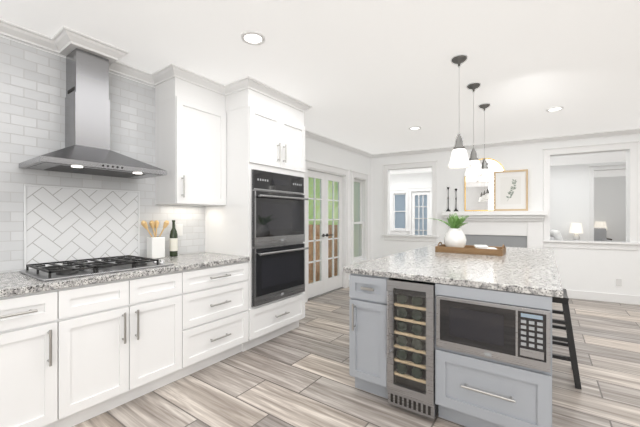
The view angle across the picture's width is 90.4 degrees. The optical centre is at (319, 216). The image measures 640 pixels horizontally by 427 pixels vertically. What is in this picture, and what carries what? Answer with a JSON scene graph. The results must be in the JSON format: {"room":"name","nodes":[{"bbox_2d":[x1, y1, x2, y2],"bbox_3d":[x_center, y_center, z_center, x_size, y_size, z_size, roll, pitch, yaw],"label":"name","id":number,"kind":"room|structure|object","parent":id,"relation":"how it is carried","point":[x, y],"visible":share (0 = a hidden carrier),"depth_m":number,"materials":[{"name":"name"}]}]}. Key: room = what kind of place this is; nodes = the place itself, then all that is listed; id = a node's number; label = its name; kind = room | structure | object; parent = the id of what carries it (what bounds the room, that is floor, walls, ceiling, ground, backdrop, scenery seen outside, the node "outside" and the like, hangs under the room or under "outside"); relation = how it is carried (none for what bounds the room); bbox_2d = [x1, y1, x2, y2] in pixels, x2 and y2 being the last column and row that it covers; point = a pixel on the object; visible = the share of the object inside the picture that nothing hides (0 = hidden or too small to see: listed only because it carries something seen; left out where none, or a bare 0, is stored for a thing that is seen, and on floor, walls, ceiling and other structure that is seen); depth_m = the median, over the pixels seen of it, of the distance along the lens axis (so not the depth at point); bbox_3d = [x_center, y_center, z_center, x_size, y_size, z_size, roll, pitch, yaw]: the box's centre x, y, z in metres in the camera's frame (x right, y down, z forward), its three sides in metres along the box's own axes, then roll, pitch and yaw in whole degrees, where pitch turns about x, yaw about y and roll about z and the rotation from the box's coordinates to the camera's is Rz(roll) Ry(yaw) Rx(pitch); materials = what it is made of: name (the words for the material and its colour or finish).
{"room":"kitchen","nodes":[
{"label":"kitchen","id":0,"kind":"room"},
{"bbox_2d":[0,34,639,295],"bbox_3d":[3.170,0.000,4.654,9.192,2.570,16.761,0,0,35],"label":"wall","id":1,"kind":"structure","parent":0,"point":[593,270],"depth_m":5.93,"materials":[{"name":"white paint"}]},
{"bbox_2d":[0,37,204,272],"bbox_3d":[-2.563,-0.412,1.478,0.006,1.565,4.650,0,0,35],"label":"tiled wall","id":2,"kind":"structure","parent":1,"relation":"attached to","point":[32,98],"depth_m":2.32,"materials":[{"name":"white tile"}]},
{"bbox_2d":[24,184,139,269],"bbox_3d":[-1.822,0.068,2.509,0.010,0.593,0.768,0,0,35],"label":"trim","id":3,"kind":"structure","parent":2,"relation":"attached to","point":[25,223],"depth_m":2.30,"materials":[{"name":"white tile"}]},
{"bbox_2d":[27,186,137,265],"bbox_3d":[-1.825,0.068,2.512,0.001,0.565,0.740,0,0,35],"label":"tile","id":4,"kind":"structure","parent":2,"relation":"attached to","point":[65,224],"depth_m":2.46,"materials":[{"name":"white tile"}]},
{"bbox_2d":[19,48,166,178],"bbox_3d":[-1.640,-0.768,2.356,0.485,0.879,0.780,0,0,35],"label":"range hood","id":5,"kind":"object","parent":2,"relation":"attached to","point":[86,150],"visible":1,"depth_m":2.32,"materials":[{"name":"silver metal"}]},
{"bbox_2d":[176,224,182,235],"bbox_3d":[-1.385,0.128,3.131,0.006,0.115,0.070,0,0,35],"label":"outlet","id":6,"kind":"object","parent":2,"relation":"attached to","point":[179,228],"visible":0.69,"depth_m":3.13,"materials":[{"name":"white plastic"}]},
{"bbox_2d":[155,96,227,207],"bbox_3d":[-1.229,-0.580,3.056,0.357,0.930,0.527,0,0,35],"label":"upper cabinet","id":7,"kind":"object","parent":1,"relation":"attached to","point":[191,138],"depth_m":2.90,"materials":[{"name":"white wood"}]},
{"bbox_2d":[308,170,325,298],"bbox_3d":[-0.068,0.268,5.089,0.098,2.003,0.547,0,0,35],"label":"french door","id":8,"kind":"structure","parent":1,"relation":"in","point":[315,288],"depth_m":5.15,"materials":[{"name":"white paint"}]},
{"bbox_2d":[0,18,639,158],"bbox_3d":[1.814,-1.165,1.347,7.303,0.239,9.496,0,0,35],"label":"crown molding","id":9,"kind":"structure","parent":1,"relation":"attached to","point":[171,80],"depth_m":2.98,"materials":[{"name":"white paint"}]},
{"bbox_2d":[325,173,341,292],"bbox_3d":[0.251,0.268,5.539,0.098,2.003,0.547,0,0,35],"label":"french door","id":10,"kind":"structure","parent":1,"relation":"in","point":[333,282],"depth_m":5.55,"materials":[{"name":"white paint"}]},
{"bbox_2d":[354,177,365,261],"bbox_3d":[0.709,0.050,6.237,0.150,1.610,0.520,0,0,35],"label":"window","id":11,"kind":"structure","parent":1,"relation":"in","point":[362,220],"depth_m":6.41,"materials":[{"name":"white paint"}]},
{"bbox_2d":[393,191,429,234],"bbox_3d":[2.718,0.267,9.434,1.075,2.013,0.060,0,0,28],"label":"sunroom window","id":12,"kind":"structure","parent":1,"relation":"in","point":[420,213],"depth_m":9.38,"materials":[{"name":"white glass"}]},
{"bbox_2d":[304,140,639,302],"bbox_3d":[3.383,0.032,6.116,6.219,2.517,6.456,0,0,35],"label":"door frame","id":13,"kind":"structure","parent":1,"relation":"attached to","point":[633,243],"depth_m":5.74,"materials":[{"name":"white paint"}]},
{"bbox_2d":[566,290,639,304],"bbox_3d":[5.586,1.220,4.156,4.378,0.130,0.552,0,0,35],"label":"baseboard","id":14,"kind":"structure","parent":1,"relation":"attached to","point":[608,297],"depth_m":4.76,"materials":[{"name":"white paint"}]},
{"bbox_2d":[616,279,621,286],"bbox_3d":[4.474,0.983,4.758,0.070,0.115,0.008,0,0,28],"label":"electrical outlet plate","id":15,"kind":"object","parent":1,"relation":"attached to","point":[619,282],"visible":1,"depth_m":4.75,"materials":[{"name":"white plastic"}]},
{"bbox_2d":[0,0,639,176],"bbox_3d":[3.207,-1.335,4.062,8.890,0.100,16.737,0,0,28],"label":"ceiling","id":16,"kind":"structure","parent":0,"point":[376,76],"depth_m":2.55,"materials":[{"name":"white paint"}]},
{"bbox_2d":[241,31,264,44],"bbox_3d":[-0.480,-1.280,2.282,0.170,0.010,0.170,0,0,35],"label":"recessed light","id":17,"kind":"object","parent":16,"relation":"in","point":[252,37],"visible":1,"depth_m":2.27,"materials":[{"name":"white paint"}]},
{"bbox_2d":[409,126,420,129],"bbox_3d":[1.371,-1.280,4.592,0.170,0.010,0.170,0,0,35],"label":"recessed light","id":18,"kind":"object","parent":16,"relation":"in","point":[414,128],"visible":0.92,"depth_m":4.59,"materials":[{"name":"white paint"}]},
{"bbox_2d":[447,55,470,168],"bbox_3d":[1.130,-0.845,2.582,0.178,0.879,0.178,0,0,35],"label":"pendant light","id":19,"kind":"object","parent":16,"relation":"hanging from","point":[459,158],"visible":1,"depth_m":2.54,"materials":[{"name":"white glass"}]},
{"bbox_2d":[464,83,483,176],"bbox_3d":[1.500,-0.845,3.104,0.178,0.879,0.178,0,0,35],"label":"pendant light","id":20,"kind":"object","parent":16,"relation":"hanging from","point":[474,169],"visible":0.9,"depth_m":3.07,"materials":[{"name":"white glass"}]},
{"bbox_2d":[476,104,492,182],"bbox_3d":[1.893,-0.845,3.659,0.178,0.879,0.178,0,0,35],"label":"pendant light","id":21,"kind":"object","parent":16,"relation":"hanging from","point":[486,177],"visible":0.85,"depth_m":3.63,"materials":[{"name":"white glass"}]},
{"bbox_2d":[546,107,563,111],"bbox_3d":[2.793,-1.280,3.781,0.170,0.010,0.170,0,0,35],"label":"recessed light","id":22,"kind":"object","parent":16,"relation":"in","point":[552,109],"visible":0.98,"depth_m":3.78,"materials":[{"name":"white paint"}]},
{"bbox_2d":[73,287,639,426],"bbox_3d":[3.207,1.335,4.062,8.890,0.100,16.737,0,0,28],"label":"floor","id":23,"kind":"structure","parent":0,"point":[299,376],"depth_m":2.41,"materials":[{"name":"wood"}]},
{"bbox_2d":[0,288,75,426],"bbox_3d":[-1.884,0.848,1.854,0.677,0.875,0.504,0,0,35],"label":"base cabinet","id":24,"kind":"object","parent":23,"relation":"on","point":[38,329],"depth_m":1.75,"materials":[{"name":"white wood"}]},
{"bbox_2d":[76,272,183,424],"bbox_3d":[-1.568,0.848,2.299,0.677,0.875,0.820,0,0,35],"label":"base cabinet","id":25,"kind":"object","parent":23,"relation":"on","point":[81,340],"depth_m":2.12,"materials":[{"name":"white wood"}]},
{"bbox_2d":[0,252,247,299],"bbox_3d":[-1.818,0.389,1.930,0.688,0.039,3.048,0,0,35],"label":"countertop","id":26,"kind":"structure","parent":25,"relation":"on","point":[72,275],"depth_m":2.09,"materials":[{"name":"grey stone"}]},
{"bbox_2d":[19,255,173,281],"bbox_3d":[-1.565,0.344,2.284,0.525,0.052,0.780,0,0,35],"label":"cooktop","id":27,"kind":"object","parent":26,"relation":"in","point":[73,269],"depth_m":2.14,"materials":[{"name":"black metal"}]},
{"bbox_2d":[141,220,168,258],"bbox_3d":[-1.496,0.199,2.861,0.138,0.340,0.232,0,0,35],"label":"utensil crock","id":28,"kind":"object","parent":26,"relation":"on","point":[155,247],"visible":0.94,"depth_m":2.83,"materials":[{"name":"white ceramic"}]},
{"bbox_2d":[169,220,177,256],"bbox_3d":[-1.381,0.199,2.999,0.071,0.340,0.071,0,0,35],"label":"wine bottle","id":29,"kind":"object","parent":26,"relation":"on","point":[173,244],"visible":1,"depth_m":2.98,"materials":[{"name":"green glass"}]},
{"bbox_2d":[184,260,247,376],"bbox_3d":[-1.154,0.848,2.884,0.677,0.875,0.728,0,0,35],"label":"base cabinet","id":30,"kind":"object","parent":23,"relation":"on","point":[215,299],"depth_m":2.69,"materials":[{"name":"white wood"}]},
{"bbox_2d":[205,106,307,348],"bbox_3d":[-0.685,0.120,3.513,0.715,2.330,0.842,0,0,35],"label":"tall cabinet","id":31,"kind":"object","parent":23,"relation":"on","point":[263,221],"depth_m":3.18,"materials":[{"name":"white wood"}]},
{"bbox_2d":[251,168,308,307],"bbox_3d":[-0.383,0.200,3.299,0.112,1.310,0.773,0,0,35],"label":"double oven","id":32,"kind":"object","parent":31,"relation":"in","point":[278,248],"depth_m":3.24,"materials":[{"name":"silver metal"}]},
{"bbox_2d":[345,272,554,426],"bbox_3d":[1.401,0.848,2.965,1.199,0.876,2.543,0,0,35],"label":"kitchen island","id":33,"kind":"object","parent":23,"relation":"on","point":[463,339],"depth_m":1.91,"materials":[{"name":"grey wood"}]},
{"bbox_2d":[343,244,562,297],"bbox_3d":[1.432,0.424,3.014,1.296,0.110,2.544,0,0,35],"label":"island countertop","id":34,"kind":"structure","parent":33,"relation":"on","point":[521,269],"depth_m":2.28,"materials":[{"name":"grey stone"}]},
{"bbox_2d":[435,242,505,255],"bbox_3d":[1.569,0.321,3.324,0.620,0.097,0.340,0,0,35],"label":"wooden tray","id":35,"kind":"object","parent":34,"relation":"on","point":[472,249],"visible":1,"depth_m":3.19,"materials":[{"name":"brown wood"}]},
{"bbox_2d":[428,213,468,247],"bbox_3d":[1.426,0.153,3.466,0.434,0.407,0.409,0,0,35],"label":"vase","id":36,"kind":"object","parent":35,"relation":"on","point":[454,236],"visible":0.96,"depth_m":3.35,"materials":[{"name":"white ceramic"}]},
{"bbox_2d":[474,245,495,248],"bbox_3d":[1.690,0.324,3.252,0.220,0.066,0.170,0,0,20],"label":"folded towel","id":37,"kind":"object","parent":35,"relation":"on","point":[482,246],"visible":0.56,"depth_m":3.21,"materials":[{"name":"white fabric"}]},
{"bbox_2d":[436,294,550,372],"bbox_3d":[0.955,0.640,1.803,0.570,0.315,0.032,0,0,35],"label":"microwave","id":38,"kind":"object","parent":33,"relation":"in","point":[510,333],"depth_m":1.77,"materials":[{"name":"silver metal"}]},
{"bbox_2d":[441,211,547,248],"bbox_3d":[2.939,0.593,5.473,1.580,1.385,0.204,0,0,28],"label":"fireplace mantel","id":39,"kind":"object","parent":23,"relation":"on","point":[522,229],"visible":0.48,"depth_m":5.41,"materials":[{"name":"white wood"}]},
{"bbox_2d":[446,187,449,210],"bbox_3d":[2.334,-0.321,5.790,0.088,0.440,0.088,0,0,35],"label":"candlestick","id":40,"kind":"object","parent":39,"relation":"on","point":[448,199],"visible":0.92,"depth_m":5.78,"materials":[{"name":"black paint"}]},
{"bbox_2d":[464,158,504,210],"bbox_3d":[2.891,-0.569,5.591,0.640,0.933,0.020,0,0,28],"label":"arched mirror","id":41,"kind":"object","parent":39,"relation":"on","point":[478,196],"visible":0.54,"depth_m":5.60,"materials":[{"name":"gold metal"}]},
{"bbox_2d":[494,169,527,210],"bbox_3d":[3.223,-0.446,5.381,0.502,0.688,0.026,0,0,28],"label":"framed artwork","id":42,"kind":"object","parent":39,"relation":"on","point":[510,190],"visible":0.94,"depth_m":5.37,"materials":[{"name":"white paper"}]},
{"bbox_2d":[500,176,520,204],"bbox_3d":[3.221,-0.446,5.379,0.296,0.464,0.038,0,0,35],"label":"art print","id":43,"kind":"object","parent":42,"relation":"attached to","point":[510,186],"depth_m":5.38,"materials":[{"name":"white paper"}]},
{"bbox_2d":[552,288,581,388],"bbox_3d":[1.920,0.951,2.623,0.341,0.675,0.400,0,0,35],"label":"stool","id":44,"kind":"object","parent":23,"relation":"on","point":[567,327],"visible":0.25,"depth_m":2.43,"materials":[{"name":"black paint"}]},
{"bbox_2d":[594,228,611,240],"bbox_3d":[8.199,0.810,9.526,0.700,0.950,0.720,0,0,28],"label":"armchair","id":45,"kind":"object","parent":23,"relation":"on","point":[600,234],"visible":0.15,"depth_m":9.60,"materials":[{"name":"grey fabric"}]},
{"bbox_3d":[6.033,0.955,7.569,0.641,0.660,0.449,0,0,35],"label":"console table","id":46,"kind":"object","parent":23,"relation":"on","visible":0},
{"bbox_2d":[569,223,582,239],"bbox_3d":[6.072,0.384,7.537,0.270,0.480,0.270,0,0,35],"label":"light","id":47,"kind":"object","parent":46,"relation":"on","point":[576,228],"visible":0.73,"depth_m":7.47,"materials":[{"name":"white ceramic"}]},
{"bbox_3d":[8.825,0.975,10.002,0.501,0.620,0.501,0,0,35],"label":"side table","id":48,"kind":"object","parent":23,"relation":"on","visible":0},
{"bbox_2d":[594,222,606,228],"bbox_3d":[8.823,0.404,10.008,0.340,0.520,0.340,0,0,35],"label":"table lamp","id":49,"kind":"object","parent":48,"relation":"on","point":[600,225],"visible":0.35,"depth_m":9.90,"materials":[{"name":"white fabric"}]},
{"bbox_3d":[4.925,0.825,6.451,1.167,0.920,1.994,0,0,35],"label":"sofa","id":50,"kind":"object","parent":23,"relation":"on","visible":0},
{"bbox_2d":[550,230,562,239],"bbox_3d":[4.565,0.485,6.088,0.233,0.464,0.420,0,0,28],"label":"sofa pillow","id":51,"kind":"object","parent":50,"relation":"on","point":[556,234],"visible":0.44,"depth_m":5.94,"materials":[{"name":"white fabric"}]},
{"label":"outside","id":52,"kind":"structure","parent":0,"visible":0},
{"bbox_2d":[309,178,336,224],"bbox_3d":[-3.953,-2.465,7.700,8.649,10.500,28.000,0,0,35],"label":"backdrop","id":53,"kind":"structure","parent":52,"point":[318,201],"depth_m":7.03,"materials":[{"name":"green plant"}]},
{"bbox_3d":[-8.375,1.895,4.698,12.900,0.020,13.990,0,0,35],"label":"ground","id":54,"kind":"structure","parent":52,"visible":0},
{"bbox_2d":[309,224,336,280],"bbox_3d":[-1.564,1.000,7.815,4.930,1.670,0.050,0,0,28],"label":"fence","id":55,"kind":"object","parent":54,"relation":"on","point":[318,251],"depth_m":6.95,"materials":[{"name":"brown wood"}]}
]}

